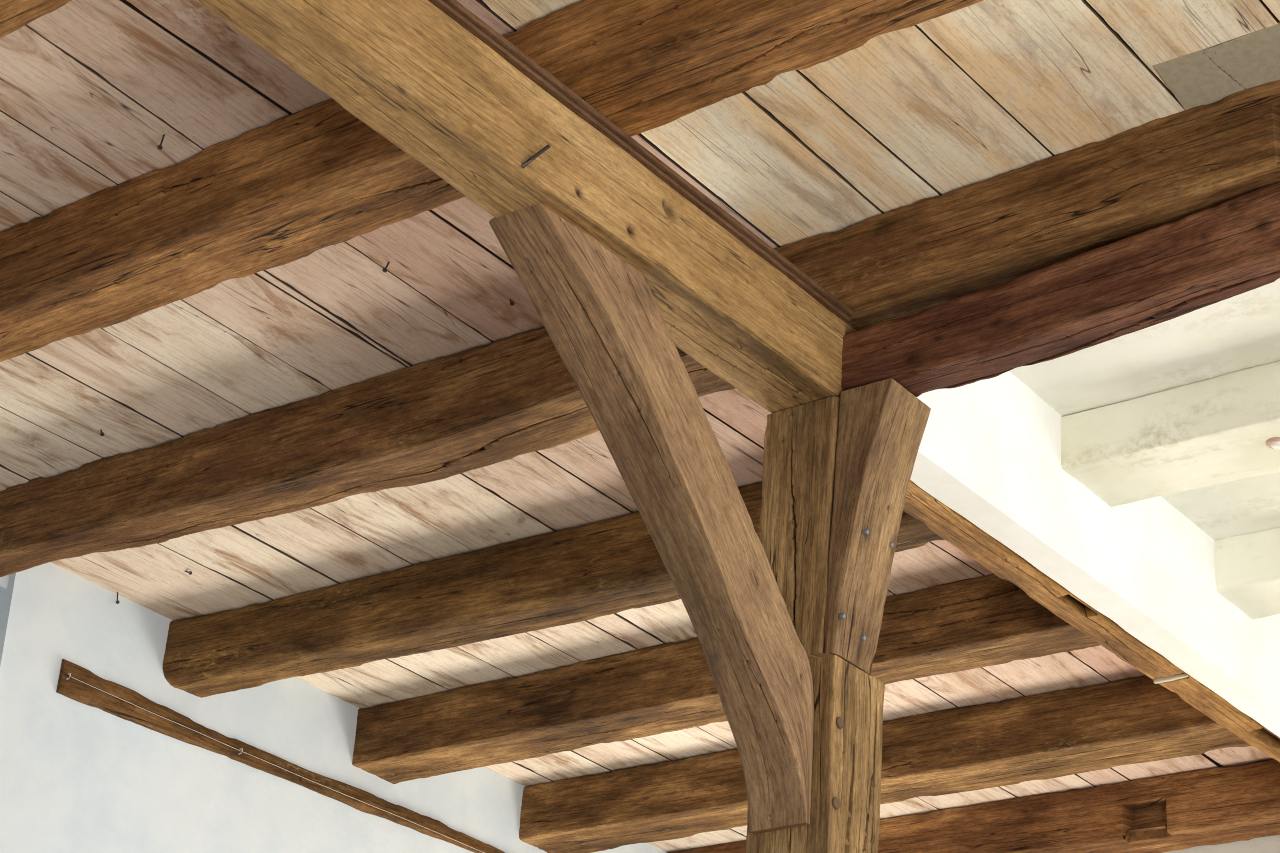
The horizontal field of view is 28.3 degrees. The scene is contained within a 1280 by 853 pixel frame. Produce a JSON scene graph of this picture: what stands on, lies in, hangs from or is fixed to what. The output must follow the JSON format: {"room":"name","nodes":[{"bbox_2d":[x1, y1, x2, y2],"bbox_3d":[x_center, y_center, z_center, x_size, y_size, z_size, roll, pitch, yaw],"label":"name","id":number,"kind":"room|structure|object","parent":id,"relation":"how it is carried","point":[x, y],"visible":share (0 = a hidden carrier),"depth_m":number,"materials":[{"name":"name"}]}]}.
{"room":"timber-framed house interior","nodes":[
{"label":"timber-framed house interior","id":0,"kind":"room"},
{"bbox_2d":[0,562,667,852],"bbox_3d":[-2.874,2.115,6.308,0.680,4.630,8.949,-15,-33,35],"label":"wall","id":1,"kind":"structure","parent":0,"point":[76,777],"depth_m":8.08,"materials":[{"name":"white paint"}]},
{"bbox_2d":[56,659,504,852],"bbox_3d":[-0.801,1.419,8.961,0.081,0.119,3.306,-15,-33,35],"label":"batten","id":2,"kind":"object","parent":1,"relation":"attached to","point":[74,689],"depth_m":8.29,"materials":[{"name":"brown wood"}]},
{"bbox_2d":[66,673,483,852],"bbox_3d":[-0.776,1.407,8.929,0.017,0.031,3.250,-15,-33,35],"label":"cable","id":3,"kind":"object","parent":2,"relation":"attached to","point":[69,674],"visible":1,"depth_m":8.33,"materials":[{"name":"white metal"}]},
{"bbox_2d":[0,0,1279,852],"bbox_3d":[1.025,-0.306,5.965,7.400,0.106,6.660,-15,-33,35],"label":"ceiling","id":4,"kind":"structure","parent":0,"point":[96,95],"depth_m":6.15,"materials":[{"name":"wood"}]},
{"bbox_2d":[1061,361,1279,506],"bbox_3d":[2.602,-0.312,5.442,3.701,0.168,0.284,-15,-33,35],"label":"beam","id":5,"kind":"structure","parent":4,"relation":"attached to","point":[1216,430],"depth_m":6.25,"materials":[{"name":"beige paint"}]},
{"bbox_2d":[1266,437,1279,449],"bbox_3d":[1.542,0.044,6.135,0.060,0.020,0.060,-15,-33,35],"label":"fitting","id":6,"kind":"object","parent":5,"relation":"attached to","point":[1274,443],"visible":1,"depth_m":6.12,"materials":[{"name":"white ceramic"}]},
{"bbox_2d":[1214,527,1279,619],"bbox_3d":[3.118,0.030,6.035,3.700,0.170,0.246,-15,-33,35],"label":"beam","id":7,"kind":"structure","parent":4,"relation":"attached to","point":[1247,566],"depth_m":6.96,"materials":[{"name":"beige paint"}]},
{"bbox_2d":[910,371,1279,736],"bbox_3d":[1.620,0.523,7.074,0.103,0.466,3.730,-15,-33,35],"label":"wall","id":8,"kind":"structure","parent":0,"point":[989,450],"depth_m":6.43,"materials":[{"name":"white paint"}]},
{"bbox_2d":[1163,835,1279,852],"bbox_3d":[3.572,2.849,6.732,9.000,4.640,0.006,-15,-33,35],"label":"wall","id":9,"kind":"structure","parent":0,"point":[1269,844],"depth_m":8.81,"materials":[{"name":"beige paint"}]},
{"bbox_3d":[2.395,2.605,1.119,14.600,0.100,9.500,-15,-33,35],"label":"floor","id":10,"kind":"structure","parent":0,"visible":0},
{"bbox_2d":[746,396,884,852],"bbox_3d":[0.272,1.851,4.753,0.225,4.174,0.206,-15,-33,35],"label":"post","id":11,"kind":"object","parent":10,"relation":"on","point":[800,442],"visible":0.56,"depth_m":5.35,"materials":[{"name":"brown wood"}]},
{"bbox_2d":[198,0,844,412],"bbox_3d":[-0.446,-0.689,4.688,0.199,0.238,2.815,-15,-32,34],"label":"girder","id":12,"kind":"object","parent":11,"relation":"on","point":[407,70],"visible":0.92,"depth_m":4.91,"materials":[{"name":"brown wood"}]},
{"bbox_2d":[0,0,71,37],"bbox_3d":[-1.620,-0.815,5.126,4.030,0.220,0.257,-15,-33,35],"label":"joist","id":13,"kind":"object","parent":12,"relation":"on","point":[14,14],"visible":1,"depth_m":4.86,"materials":[{"name":"brown wood"}]},
{"bbox_2d":[0,0,983,361],"bbox_3d":[-0.655,-0.550,5.495,5.030,0.223,0.230,-15,-33,35],"label":"joist","id":14,"kind":"object","parent":12,"relation":"on","point":[295,186],"visible":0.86,"depth_m":5.42,"materials":[{"name":"brown wood"}]},
{"bbox_2d":[429,0,853,322],"bbox_3d":[-0.381,-0.800,4.695,0.023,0.022,2.813,-15,-33,35],"label":"batten","id":15,"kind":"object","parent":12,"relation":"attached to","point":[455,10],"visible":1,"depth_m":5.11,"materials":[{"name":"brown wood"}]},
{"bbox_2d":[489,202,813,833],"bbox_3d":[0.012,0.196,5.069,0.152,0.976,0.991,-17,-33,36],"label":"brace","id":16,"kind":"object","parent":11,"relation":"attached to","point":[602,316],"visible":1,"depth_m":5.13,"materials":[{"name":"brown wood"}]},
{"bbox_2d":[839,322,856,397],"bbox_3d":[0.423,-0.102,5.746,0.177,0.214,0.168,-15,-33,35],"label":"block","id":17,"kind":"object","parent":11,"relation":"on","point":[848,328],"visible":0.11,"depth_m":5.70,"materials":[{"name":"brown wood"}]},
{"bbox_2d":[824,378,930,674],"bbox_3d":[0.512,0.219,5.459,0.152,0.615,0.172,-15,-33,35],"label":"brace","id":18,"kind":"object","parent":11,"relation":"attached to","point":[882,424],"visible":0.98,"depth_m":5.45,"materials":[{"name":"brown wood"}]},
{"bbox_2d":[841,182,1279,396],"bbox_3d":[1.190,-0.364,5.162,1.805,0.251,0.123,-16,-33,35],"label":"header beam","id":19,"kind":"structure","parent":11,"relation":"on","point":[1230,248],"depth_m":5.29,"materials":[{"name":"red wood"}]},
{"bbox_2d":[0,80,1279,576],"bbox_3d":[-0.065,-0.157,6.171,5.030,0.239,0.271,-15,-33,35],"label":"joist","id":20,"kind":"object","parent":19,"relation":"on","point":[440,418],"visible":0.7,"depth_m":6.26,"materials":[{"name":"brown wood"}]},
{"bbox_2d":[903,480,1279,761],"bbox_3d":[1.544,0.667,7.098,0.120,0.219,3.655,-15,-33,35],"label":"beam","id":21,"kind":"structure","parent":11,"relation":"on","point":[948,524],"depth_m":6.59,"materials":[{"name":"brown wood"}]},
{"bbox_2d":[163,482,944,697],"bbox_3d":[-0.252,0.444,7.407,3.054,0.226,0.195,-15,-32,34],"label":"joist","id":22,"kind":"object","parent":21,"relation":"on","point":[613,565],"visible":0.65,"depth_m":7.57,"materials":[{"name":"brown wood"}]},
{"bbox_2d":[352,574,1099,783],"bbox_3d":[0.282,0.787,8.023,3.051,0.215,0.235,-15,-33,35],"label":"joist","id":23,"kind":"object","parent":21,"relation":"on","point":[989,620],"visible":0.69,"depth_m":8.14,"materials":[{"name":"brown wood"}]},
{"bbox_2d":[519,675,1251,852],"bbox_3d":[0.834,1.149,8.656,3.051,0.219,0.251,-15,-33,35],"label":"joist","id":24,"kind":"object","parent":21,"relation":"on","point":[1056,734],"visible":0.71,"depth_m":8.42,"materials":[{"name":"brown wood"}]},
{"bbox_2d":[670,760,1279,852],"bbox_3d":[1.357,1.494,9.257,3.050,0.216,0.215,-15,-33,35],"label":"joist","id":25,"kind":"object","parent":21,"relation":"on","point":[1212,806],"visible":0.86,"depth_m":8.93,"materials":[{"name":"brown wood"}]}
]}

